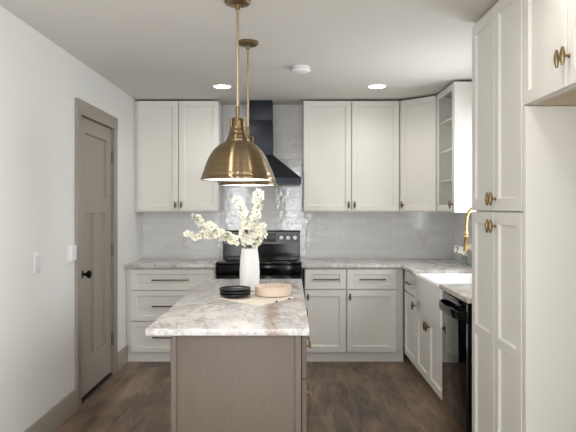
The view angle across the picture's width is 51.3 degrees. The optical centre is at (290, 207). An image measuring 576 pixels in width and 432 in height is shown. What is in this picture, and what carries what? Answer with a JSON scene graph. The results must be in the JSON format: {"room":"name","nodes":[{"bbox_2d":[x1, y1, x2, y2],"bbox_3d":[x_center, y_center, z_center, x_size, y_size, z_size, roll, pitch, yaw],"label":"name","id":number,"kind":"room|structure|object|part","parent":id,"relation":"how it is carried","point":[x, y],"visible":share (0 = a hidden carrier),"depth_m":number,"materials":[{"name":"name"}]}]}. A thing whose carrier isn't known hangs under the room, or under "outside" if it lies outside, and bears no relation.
{"room":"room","nodes":[
{"label":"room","id":0,"kind":"room"},
{"bbox_2d":[0,6,141,431],"bbox_3d":[-1.562,0.178,2.590,0.125,2.450,6.980,0,0,0],"label":"wall","id":1,"kind":"structure","parent":0,"point":[40,81],"depth_m":3.59,"materials":[{"name":"white paint"}]},
{"bbox_2d":[33,251,39,273],"bbox_3d":[-1.495,0.322,3.540,0.010,0.128,0.084,0,0,0],"label":"light switch","id":2,"kind":"object","parent":1,"relation":"attached to","point":[36,255],"visible":1,"depth_m":3.52,"materials":[{"name":"white plastic"}]},
{"bbox_2d":[23,389,76,431],"bbox_3d":[-1.492,1.329,1.635,0.016,0.148,5.069,0,0,0],"label":"baseboard","id":3,"kind":"structure","parent":1,"relation":"attached to","point":[59,413],"depth_m":3.82,"materials":[{"name":"beige paint"}]},
{"bbox_2d":[67,244,76,262],"bbox_3d":[-1.486,0.311,4.087,0.028,0.124,0.116,0,0,0],"label":"wall control","id":4,"kind":"object","parent":1,"relation":"attached to","point":[71,249],"visible":1,"depth_m":4.05,"materials":[{"name":"white plastic"}]},
{"bbox_2d":[75,98,117,409],"bbox_3d":[-1.518,0.318,4.655,0.165,2.170,0.970,0,0,0],"label":"door","id":5,"kind":"structure","parent":1,"relation":"in","point":[96,130],"depth_m":4.64,"materials":[{"name":"beige paint"}]},
{"bbox_3d":[-1.474,0.478,4.325,0.077,0.066,0.066,0,0,0],"label":"knob","id":6,"kind":"part","parent":5,"relation":"part of","materials":[{"name":"black metal"}]},
{"bbox_2d":[118,346,127,370],"bbox_3d":[-1.492,1.329,5.304,0.016,0.148,0.327,0,0,0],"label":"baseboard","id":7,"kind":"structure","parent":1,"relation":"attached to","point":[123,353],"depth_m":5.30,"materials":[{"name":"beige paint"}]},
{"bbox_2d":[0,0,498,104],"bbox_3d":[0.080,-1.097,2.650,3.400,0.100,7.100,0,0,0],"label":"ceiling","id":8,"kind":"structure","parent":0,"point":[150,50],"depth_m":3.84,"materials":[{"name":"white paint"}]},
{"bbox_2d":[212,84,231,88],"bbox_3d":[-0.588,-1.043,5.150,0.176,0.008,0.176,0,0,0],"label":"recessed light","id":9,"kind":"object","parent":8,"relation":"in","point":[219,86],"visible":1,"depth_m":5.15,"materials":[{"name":"white plastic"}]},
{"bbox_2d":[200,0,273,181],"bbox_3d":[-0.266,-0.594,3.017,0.370,0.907,0.376,0,0,0],"label":"pendant light","id":10,"kind":"object","parent":8,"relation":"hanging from","point":[237,159],"visible":1,"depth_m":2.92,"materials":[{"name":"gold metal"}]},
{"bbox_3d":[-0.266,-0.238,3.020,0.370,0.196,0.370,0,0,0],"label":"lamp shade","id":11,"kind":"part","parent":10,"relation":"part of","materials":[{"name":"gold metal"}]},
{"bbox_3d":[-0.266,-0.750,3.020,0.013,0.495,0.013,0,0,34],"label":"rod","id":12,"kind":"part","parent":10,"relation":"part of","materials":[{"name":"gold metal"}]},
{"bbox_2d":[207,178,269,180],"bbox_3d":[-0.266,-0.147,3.020,0.342,0.003,0.342,0,0,0],"label":"diffuser","id":13,"kind":"object","parent":10,"relation":"attached to","point":[208,179],"depth_m":3.07,"materials":[{"name":"white"}]},
{"bbox_2d":[218,39,276,186],"bbox_3d":[-0.268,-0.594,3.777,0.370,0.907,0.376,0,0,0],"label":"pendant light","id":14,"kind":"object","parent":8,"relation":"hanging from","point":[246,43],"visible":0.47,"depth_m":3.76,"materials":[{"name":"gold metal"}]},
{"bbox_3d":[-0.268,-0.238,3.780,0.370,0.196,0.370,0,0,0],"label":"lamp shade","id":15,"kind":"part","parent":14,"relation":"part of","materials":[{"name":"gold metal"}]},
{"bbox_3d":[-0.268,-0.750,3.780,0.013,0.495,0.013,0,0,34],"label":"rod","id":16,"kind":"part","parent":14,"relation":"part of","materials":[{"name":"gold metal"}]},
{"bbox_2d":[229,185,268,185],"bbox_3d":[-0.268,-0.147,3.780,0.342,0.003,0.342,0,0,0],"label":"diffuser","id":17,"kind":"object","parent":14,"relation":"attached to","point":[229,185],"depth_m":3.89,"materials":[{"name":"white"}]},
{"bbox_2d":[292,65,309,73],"bbox_3d":[0.078,-1.026,4.455,0.140,0.042,0.140,0,0,0],"label":"smoke detector","id":18,"kind":"object","parent":8,"relation":"attached to","point":[298,69],"visible":1,"depth_m":4.41,"materials":[{"name":"white plastic"}]},
{"bbox_3d":[0.078,-1.041,4.455,0.132,0.012,0.132,0,0,0],"label":"mounting plate","id":19,"kind":"part","parent":18,"relation":"part of","materials":[{"name":"white plastic"}]},
{"bbox_2d":[367,84,386,88],"bbox_3d":[0.742,-1.043,5.150,0.176,0.008,0.176,0,0,0],"label":"recessed light","id":20,"kind":"object","parent":8,"relation":"in","point":[372,86],"visible":1,"depth_m":5.15,"materials":[{"name":"white plastic"}]},
{"bbox_2d":[54,346,465,431],"bbox_3d":[0.080,1.453,2.650,3.400,0.100,7.100,0,0,0],"label":"floor","id":21,"kind":"structure","parent":0,"point":[345,396],"depth_m":4.33,"materials":[{"name":"brown wood"}]},
{"bbox_2d":[126,268,215,361],"bbox_3d":[-1.091,0.974,5.743,0.817,0.859,0.654,0,0,0],"label":"base cabinet","id":22,"kind":"object","parent":21,"relation":"on","point":[150,292],"visible":0.62,"depth_m":5.46,"materials":[{"name":"white paint"}]},
{"bbox_3d":[-1.071,1.173,5.460,0.766,0.278,0.020,0,0,0],"label":"drawer","id":23,"kind":"part","parent":22,"relation":"part of","materials":[{"name":"white paint"}]},
{"bbox_3d":[-1.071,0.890,5.460,0.766,0.273,0.020,0,0,0],"label":"drawer","id":24,"kind":"part","parent":22,"relation":"part of","materials":[{"name":"white paint"}]},
{"bbox_3d":[-1.087,1.173,5.433,0.335,0.012,0.034,0,0,0],"label":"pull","id":25,"kind":"part","parent":22,"relation":"part of","materials":[{"name":"brown metal"}]},
{"bbox_3d":[-1.087,0.652,5.433,0.335,0.012,0.034,0,0,0],"label":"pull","id":26,"kind":"part","parent":22,"relation":"part of","materials":[{"name":"brown metal"}]},
{"bbox_2d":[125,259,219,267],"bbox_3d":[-1.089,0.528,5.749,0.819,0.032,0.642,0,0,0],"label":"countertop","id":27,"kind":"structure","parent":22,"relation":"on","point":[142,263],"depth_m":5.54,"materials":[{"name":"stone"}]},
{"bbox_3d":[-1.071,0.652,5.460,0.766,0.189,0.020,0,0,0],"label":"drawer","id":28,"kind":"part","parent":22,"relation":"part of","materials":[{"name":"white paint"}]},
{"bbox_2d":[171,307,310,431],"bbox_3d":[-0.204,0.974,3.443,0.622,0.858,1.731,0,0,0],"label":"kitchen island","id":29,"kind":"object","parent":21,"relation":"on","point":[219,383],"visible":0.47,"depth_m":2.58,"materials":[{"name":"beige wood"}]},
{"bbox_2d":[146,279,309,335],"bbox_3d":[-0.268,0.528,3.445,0.698,0.032,1.790,0,0,0],"label":"island countertop","id":30,"kind":"structure","parent":29,"relation":"on","point":[201,312],"depth_m":2.86,"materials":[{"name":"stone"}]},
{"bbox_2d":[240,248,259,290],"bbox_3d":[-0.254,0.381,3.725,0.124,0.262,0.124,0,0,0],"label":"vase","id":31,"kind":"object","parent":30,"relation":"on","point":[249,259],"visible":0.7,"depth_m":3.67,"materials":[{"name":"white ceramic"}]},
{"bbox_2d":[183,230,244,247],"bbox_3d":[-0.467,0.297,3.720,0.394,0.330,0.063,0,0,0],"label":"branch","id":32,"kind":"object","parent":31,"relation":"in","point":[187,233],"visible":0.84,"depth_m":3.71,"materials":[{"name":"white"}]},
{"bbox_2d":[191,213,246,248],"bbox_3d":[-0.446,0.246,3.798,0.381,0.431,0.065,0,0,10],"label":"branch","id":33,"kind":"object","parent":31,"relation":"in","point":[200,222],"visible":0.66,"depth_m":3.81,"materials":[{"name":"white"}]},
{"bbox_2d":[204,221,245,248],"bbox_3d":[-0.396,0.269,3.685,0.269,0.386,0.083,0,0,-12],"label":"branch","id":34,"kind":"object","parent":31,"relation":"in","point":[230,238],"visible":0.98,"depth_m":3.67,"materials":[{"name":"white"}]},
{"bbox_2d":[232,196,249,233],"bbox_3d":[-0.310,0.191,3.772,0.121,0.542,0.095,0,0,0],"label":"branch","id":35,"kind":"object","parent":31,"relation":"in","point":[239,202],"visible":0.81,"depth_m":3.77,"materials":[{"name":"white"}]},
{"bbox_2d":[238,219,254,248],"bbox_3d":[-0.266,0.266,3.670,0.109,0.393,0.104,0,0,0],"label":"branch","id":36,"kind":"object","parent":31,"relation":"in","point":[246,239],"visible":0.99,"depth_m":3.64,"materials":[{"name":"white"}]},
{"bbox_2d":[249,189,263,231],"bbox_3d":[-0.215,0.170,3.737,0.104,0.585,0.088,0,0,-26],"label":"branch","id":37,"kind":"object","parent":31,"relation":"in","point":[256,213],"visible":0.66,"depth_m":3.72,"materials":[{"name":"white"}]},
{"bbox_2d":[252,222,267,248],"bbox_3d":[-0.200,0.273,3.673,0.121,0.378,0.085,0,0,25],"label":"branch","id":38,"kind":"object","parent":31,"relation":"in","point":[258,234],"visible":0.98,"depth_m":3.66,"materials":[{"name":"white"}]},
{"bbox_2d":[219,292,293,305],"bbox_3d":[-0.191,0.506,3.382,0.390,0.011,0.322,0,0,43],"label":"linen napkin","id":39,"kind":"object","parent":30,"relation":"on","point":[253,299],"visible":0.73,"depth_m":3.33,"materials":[{"name":"beige fabric"}]},
{"bbox_2d":[219,292,250,297],"bbox_3d":[-0.316,0.495,3.420,0.178,0.020,0.178,0,0,0],"label":"plate","id":40,"kind":"object","parent":39,"relation":"on","point":[220,294],"visible":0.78,"depth_m":3.35,"materials":[{"name":"black ceramic"}]},
{"bbox_2d":[220,290,250,294],"bbox_3d":[-0.314,0.479,3.420,0.178,0.020,0.178,0,0,0],"label":"plate","id":41,"kind":"object","parent":40,"relation":"on","point":[248,291],"visible":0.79,"depth_m":3.35,"materials":[{"name":"black ceramic"}]},
{"bbox_2d":[219,286,250,291],"bbox_3d":[-0.317,0.464,3.420,0.178,0.020,0.178,0,0,0],"label":"plate","id":42,"kind":"object","parent":41,"relation":"on","point":[223,288],"visible":0.98,"depth_m":3.43,"materials":[{"name":"black ceramic"}]},
{"bbox_2d":[255,283,290,296],"bbox_3d":[-0.102,0.477,3.490,0.214,0.056,0.214,0,0,0],"label":"scalloped dish","id":43,"kind":"object","parent":39,"relation":"on","point":[262,290],"visible":1,"depth_m":3.41,"materials":[{"name":"beige ceramic"}]},
{"bbox_3d":[-0.234,0.975,2.591,0.561,0.857,0.014,0,0,0],"label":"panel","id":44,"kind":"part","parent":29,"relation":"part of","materials":[{"name":"beige wood"}]},
{"bbox_3d":[0.059,0.886,2.812,0.020,0.284,0.425,0,0,0],"label":"drawer","id":45,"kind":"part","parent":29,"relation":"part of","materials":[{"name":"beige wood"}]},
{"bbox_3d":[0.059,0.647,2.812,0.020,0.183,0.425,0,0,0],"label":"drawer","id":46,"kind":"part","parent":29,"relation":"part of","materials":[{"name":"beige wood"}]},
{"bbox_3d":[0.082,0.840,2.812,0.024,0.012,0.220,0,0,0],"label":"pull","id":47,"kind":"part","parent":29,"relation":"part of","materials":[{"name":"gold metal"}]},
{"bbox_3d":[0.082,0.626,2.812,0.024,0.012,0.220,0,0,0],"label":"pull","id":48,"kind":"part","parent":29,"relation":"part of","materials":[{"name":"gold metal"}]},
{"bbox_2d":[216,230,300,278],"bbox_3d":[-0.289,0.814,5.716,0.772,1.178,0.705,0,0,0],"label":"range","id":49,"kind":"object","parent":21,"relation":"on","point":[279,253],"visible":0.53,"depth_m":5.95,"materials":[{"name":"black metal"}]},
{"bbox_3d":[-0.289,0.892,5.438,0.764,0.571,0.040,0,0,0],"label":"oven door","id":50,"kind":"part","parent":49,"relation":"part of","materials":[{"name":"black ceramic"}]},
{"bbox_3d":[-0.289,0.557,5.440,0.772,0.092,0.036,0,0,0],"label":"rail","id":51,"kind":"part","parent":49,"relation":"part of","materials":[{"name":"black metal"}]},
{"bbox_2d":[216,257,300,263],"bbox_3d":[-0.289,0.499,5.704,0.772,0.017,0.571,0,0,0],"label":"cooktop","id":52,"kind":"object","parent":49,"relation":"in","point":[225,260],"depth_m":5.61,"materials":[{"name":"black glass"}]},
{"bbox_3d":[-0.289,0.298,6.002,0.756,0.120,0.021,0,0,0],"label":"control panel","id":53,"kind":"part","parent":49,"relation":"part of","materials":[{"name":"grey metal"}]},
{"bbox_2d":[303,268,345,361],"bbox_3d":[0.319,0.974,5.741,0.381,0.859,0.657,0,0,0],"label":"base cabinet","id":54,"kind":"object","parent":21,"relation":"on","point":[324,289],"visible":0.93,"depth_m":5.46,"materials":[{"name":"white paint"}]},
{"bbox_3d":[0.319,0.647,5.460,0.371,0.179,0.020,0,0,0],"label":"drawer","id":55,"kind":"part","parent":54,"relation":"part of","materials":[{"name":"white paint"}]},
{"bbox_3d":[0.319,1.030,5.460,0.371,0.563,0.020,0,0,0],"label":"door","id":56,"kind":"part","parent":54,"relation":"part of","materials":[{"name":"white paint"}]},
{"bbox_2d":[346,268,402,361],"bbox_3d":[0.769,0.974,5.741,0.519,0.859,0.657,0,0,0],"label":"base cabinet","id":57,"kind":"object","parent":21,"relation":"on","point":[374,296],"visible":0.95,"depth_m":5.46,"materials":[{"name":"white paint"}]},
{"bbox_3d":[0.739,0.647,5.460,0.448,0.179,0.020,0,0,0],"label":"drawer","id":58,"kind":"part","parent":57,"relation":"part of","materials":[{"name":"white paint"}]},
{"bbox_3d":[0.739,1.030,5.460,0.448,0.563,0.020,0,0,0],"label":"door","id":59,"kind":"part","parent":57,"relation":"part of","materials":[{"name":"white paint"}]},
{"bbox_2d":[404,270,415,366],"bbox_3d":[1.321,0.974,5.172,0.657,0.859,0.512,0,0,0],"label":"base cabinet","id":60,"kind":"object","parent":21,"relation":"on","point":[410,309],"visible":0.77,"depth_m":5.19,"materials":[{"name":"white paint"}]},
{"bbox_3d":[1.040,0.647,5.172,0.020,0.179,0.502,0,0,0],"label":"drawer","id":61,"kind":"part","parent":60,"relation":"part of","materials":[{"name":"white paint"}]},
{"bbox_2d":[416,309,441,399],"bbox_3d":[1.321,0.974,4.478,0.657,0.859,0.874,0,0,0],"label":"base cabinet","id":62,"kind":"object","parent":21,"relation":"on","point":[428,334],"visible":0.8,"depth_m":4.45,"materials":[{"name":"white paint"}]},
{"bbox_2d":[301,259,471,302],"bbox_3d":[0.876,0.528,4.742,1.548,0.032,2.655,0,0,0],"label":"countertop","id":63,"kind":"structure","parent":62,"relation":"on","point":[463,292],"depth_m":5.43,"materials":[{"name":"stone"}]},
{"bbox_2d":[415,273,471,327],"bbox_3d":[1.267,0.675,4.487,0.502,0.280,0.845,0,0,0],"label":"sink","id":64,"kind":"object","parent":63,"relation":"in","point":[428,293],"visible":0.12,"depth_m":4.62,"materials":[{"name":"white ceramic"}]},
{"bbox_2d":[463,207,471,250],"bbox_3d":[1.446,0.236,4.459,0.298,0.552,0.141,0,0,0],"label":"faucet","id":65,"kind":"object","parent":63,"relation":"on","point":[466,245],"visible":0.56,"depth_m":4.49,"materials":[{"name":"gold metal"}]},
{"bbox_3d":[1.441,0.171,4.500,0.269,0.422,0.021,0,0,0],"label":"spout","id":66,"kind":"part","parent":65,"relation":"part of","materials":[{"name":"gold metal"}]},
{"bbox_3d":[1.525,0.454,5.200,0.090,0.115,0.090,0,0,0],"label":"glass vase","id":67,"kind":"object","parent":63,"relation":"on","visible":0},
{"bbox_2d":[454,245,467,264],"bbox_3d":[1.475,0.411,5.209,0.111,0.179,0.078,0,0,-27],"label":"flower sprig","id":68,"kind":"object","parent":67,"relation":"in","point":[455,249],"visible":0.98,"depth_m":5.20,"materials":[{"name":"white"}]},
{"bbox_2d":[460,246,466,262],"bbox_3d":[1.501,0.415,5.175,0.080,0.170,0.064,0,0,-39],"label":"flower sprig","id":69,"kind":"object","parent":67,"relation":"in","point":[463,252],"visible":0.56,"depth_m":5.17,"materials":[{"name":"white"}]},
{"bbox_3d":[1.040,1.067,4.696,0.020,0.490,0.428,0,0,0],"label":"door","id":70,"kind":"part","parent":62,"relation":"part of","materials":[{"name":"white paint"}]},
{"bbox_3d":[1.040,1.067,4.260,0.020,0.490,0.428,0,0,0],"label":"door","id":71,"kind":"part","parent":62,"relation":"part of","materials":[{"name":"white paint"}]},
{"bbox_2d":[439,291,471,431],"bbox_3d":[1.287,0.976,3.728,0.646,0.855,0.608,0,0,0],"label":"dishwasher","id":72,"kind":"object","parent":21,"relation":"on","point":[456,313],"visible":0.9,"depth_m":3.63,"materials":[{"name":"black metal"}]},
{"bbox_3d":[0.995,0.635,3.751,0.061,0.052,0.546,0,0,0],"label":"handle","id":73,"kind":"part","parent":72,"relation":"part of","materials":[{"name":"black metal"}]},
{"bbox_3d":[1.038,0.612,3.751,0.041,0.107,0.558,0,0,0],"label":"control panel","id":74,"kind":"part","parent":72,"relation":"part of","materials":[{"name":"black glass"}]},
{"bbox_2d":[472,0,575,431],"bbox_3d":[1.326,0.189,3.017,0.666,2.429,0.791,0,0,0],"label":"pantry cabinet","id":75,"kind":"object","parent":21,"relation":"on","point":[524,156],"visible":1,"depth_m":2.73,"materials":[{"name":"white paint"}]},
{"bbox_3d":[1.040,0.667,3.224,0.020,1.290,0.365,0,0,0],"label":"door","id":76,"kind":"part","parent":75,"relation":"part of","materials":[{"name":"white paint"}]},
{"bbox_3d":[1.040,-0.506,3.224,0.020,1.040,0.365,0,0,0],"label":"door","id":77,"kind":"part","parent":75,"relation":"part of","materials":[{"name":"white paint"}]},
{"bbox_3d":[1.011,0.092,3.064,0.037,0.068,0.021,0,0,0],"label":"knob","id":78,"kind":"part","parent":75,"relation":"part of","materials":[{"name":"gold metal"}]},
{"bbox_3d":[1.011,-0.046,3.064,0.037,0.068,0.021,0,0,0],"label":"knob","id":79,"kind":"part","parent":75,"relation":"part of","materials":[{"name":"gold metal"}]},
{"bbox_3d":[1.011,0.092,3.011,0.037,0.068,0.021,0,0,0],"label":"knob","id":80,"kind":"part","parent":75,"relation":"part of","materials":[{"name":"gold metal"}]},
{"bbox_3d":[1.011,-0.046,3.011,0.037,0.068,0.021,0,0,0],"label":"knob","id":81,"kind":"part","parent":75,"relation":"part of","materials":[{"name":"gold metal"}]},
{"bbox_3d":[1.040,0.667,2.856,0.020,1.290,0.356,0,0,0],"label":"door","id":82,"kind":"part","parent":75,"relation":"part of","materials":[{"name":"white paint"}]},
{"bbox_3d":[1.040,-0.506,2.856,0.020,1.040,0.356,0,0,0],"label":"door","id":83,"kind":"part","parent":75,"relation":"part of","materials":[{"name":"white paint"}]},
{"bbox_3d":[1.343,0.479,2.638,0.631,1.848,0.033,0,0,0],"label":"panel","id":84,"kind":"part","parent":75,"relation":"part of","materials":[{"name":"white paint"}]},
{"bbox_2d":[142,105,453,345],"bbox_3d":[0.080,0.178,6.136,3.400,2.450,0.129,0,0,0],"label":"wall","id":85,"kind":"structure","parent":0,"point":[323,235],"depth_m":6.07,"materials":[{"name":"grey tile"}]},
{"bbox_2d":[135,101,222,211],"bbox_3d":[-1.093,-0.493,5.891,0.812,1.065,0.357,0,0,0],"label":"upper cabinet","id":86,"kind":"object","parent":85,"relation":"attached to","point":[175,141],"visible":0.99,"depth_m":5.76,"materials":[{"name":"white paint"}]},
{"bbox_3d":[-1.270,-0.500,5.760,0.385,1.052,0.020,0,0,0],"label":"door","id":87,"kind":"part","parent":86,"relation":"part of","materials":[{"name":"white paint"}]},
{"bbox_3d":[-0.880,-0.500,5.760,0.379,1.052,0.020,0,0,0],"label":"door","id":88,"kind":"part","parent":86,"relation":"part of","materials":[{"name":"white paint"}]},
{"bbox_2d":[182,236,189,248],"bbox_3d":[-1.057,0.349,6.066,0.076,0.124,0.009,0,0,0],"label":"wall outlet","id":89,"kind":"object","parent":85,"relation":"attached to","point":[185,241],"visible":0.96,"depth_m":6.06,"materials":[{"name":"white plastic"}]},
{"bbox_2d":[218,100,300,184],"bbox_3d":[-0.289,-0.637,5.824,0.776,0.817,0.493,0,0,0],"label":"range hood","id":90,"kind":"object","parent":85,"relation":"attached to","point":[260,111],"visible":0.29,"depth_m":5.82,"materials":[{"name":"black metal"}]},
{"bbox_2d":[142,105,453,258],"bbox_3d":[0.080,-0.252,6.075,3.158,1.589,0.009,0,0,0],"label":"backsplash","id":91,"kind":"structure","parent":85,"relation":"attached to","point":[323,235],"depth_m":6.07,"materials":[{"name":"tile"}]},
{"bbox_2d":[303,101,398,211],"bbox_3d":[0.585,-0.493,5.891,0.923,1.065,0.357,0,0,0],"label":"upper cabinet","id":92,"kind":"object","parent":85,"relation":"attached to","point":[351,148],"visible":1,"depth_m":5.76,"materials":[{"name":"white paint"}]},
{"bbox_3d":[0.354,-0.500,5.760,0.453,1.052,0.020,0,0,0],"label":"door","id":93,"kind":"part","parent":92,"relation":"part of","materials":[{"name":"white paint"}]},
{"bbox_3d":[0.815,-0.500,5.760,0.454,1.052,0.020,0,0,0],"label":"door","id":94,"kind":"part","parent":92,"relation":"part of","materials":[{"name":"white paint"}]},
{"bbox_2d":[399,96,438,211],"bbox_3d":[1.352,-0.493,5.771,0.614,1.065,0.598,0,0,0],"label":"upper cabinet","id":95,"kind":"object","parent":85,"relation":"attached to","point":[417,117],"visible":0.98,"depth_m":5.63,"materials":[{"name":"white paint"}]},
{"bbox_2d":[417,234,423,246],"bbox_3d":[1.314,0.329,6.066,0.076,0.124,0.009,0,0,0],"label":"wall outlet","id":96,"kind":"object","parent":85,"relation":"attached to","point":[420,237],"visible":1,"depth_m":6.06,"materials":[{"name":"white plastic"}]},
{"bbox_2d":[454,213,471,263],"bbox_3d":[1.716,0.178,3.920,0.129,2.450,4.320,0,0,0],"label":"wall","id":97,"kind":"structure","parent":0,"point":[459,218],"depth_m":5.79,"materials":[{"name":"white paint"}]},
{"bbox_2d":[437,82,475,212],"bbox_3d":[1.476,-0.494,5.169,0.366,1.066,0.598,0,0,0],"label":"upper cabinet","id":98,"kind":"object","parent":97,"relation":"attached to","point":[454,103],"visible":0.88,"depth_m":4.87,"materials":[{"name":"white paint"}]},
{"bbox_3d":[1.340,-0.500,5.178,0.020,1.054,0.573,0,0,0],"label":"door","id":99,"kind":"part","parent":98,"relation":"part of","materials":[{"name":"white paint"}]},
{"bbox_2d":[440,117,451,124],"bbox_3d":[1.504,-0.760,5.169,0.288,0.018,0.560,0,0,0],"label":"shelf","id":100,"kind":"object","parent":98,"relation":"attached to","point":[449,121],"depth_m":5.33,"materials":[{"name":"white paint"}]},
{"bbox_2d":[440,148,451,153],"bbox_3d":[1.504,-0.500,5.169,0.288,0.018,0.560,0,0,0],"label":"shelf","id":101,"kind":"object","parent":98,"relation":"attached to","point":[442,151],"depth_m":5.31,"materials":[{"name":"white paint"}]},
{"bbox_2d":[440,179,451,182],"bbox_3d":[1.504,-0.240,5.169,0.288,0.018,0.560,0,0,0],"label":"shelf","id":102,"kind":"object","parent":98,"relation":"attached to","point":[441,180],"depth_m":5.35,"materials":[{"name":"white paint"}]},
{"bbox_2d":[524,0,575,105],"bbox_3d":[1.326,0.189,2.227,0.666,2.429,0.861,0,0,0],"label":"upper cabinet","id":103,"kind":"object","parent":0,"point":[549,25],"visible":0.98,"depth_m":2.42,"materials":[{"name":"white paint"}]},
{"bbox_3d":[1.361,-0.450,2.238,0.592,0.006,0.816,0,0,0],"label":"panel","id":104,"kind":"part","parent":103,"relation":"part of","materials":[{"name":"brown wood"}]},
{"bbox_3d":[1.011,-0.562,2.262,0.037,0.068,0.021,0,0,0],"label":"knob","id":105,"kind":"part","parent":103,"relation":"part of","materials":[{"name":"gold metal"}]},
{"bbox_3d":[1.011,-0.562,2.213,0.037,0.068,0.021,0,0,0],"label":"knob","id":106,"kind":"part","parent":103,"relation":"part of","materials":[{"name":"gold metal"}]},
{"bbox_3d":[1.040,-0.740,2.028,0.020,0.572,0.412,0,0,0],"label":"door","id":107,"kind":"part","parent":103,"relation":"part of","materials":[{"name":"white paint"}]}
]}

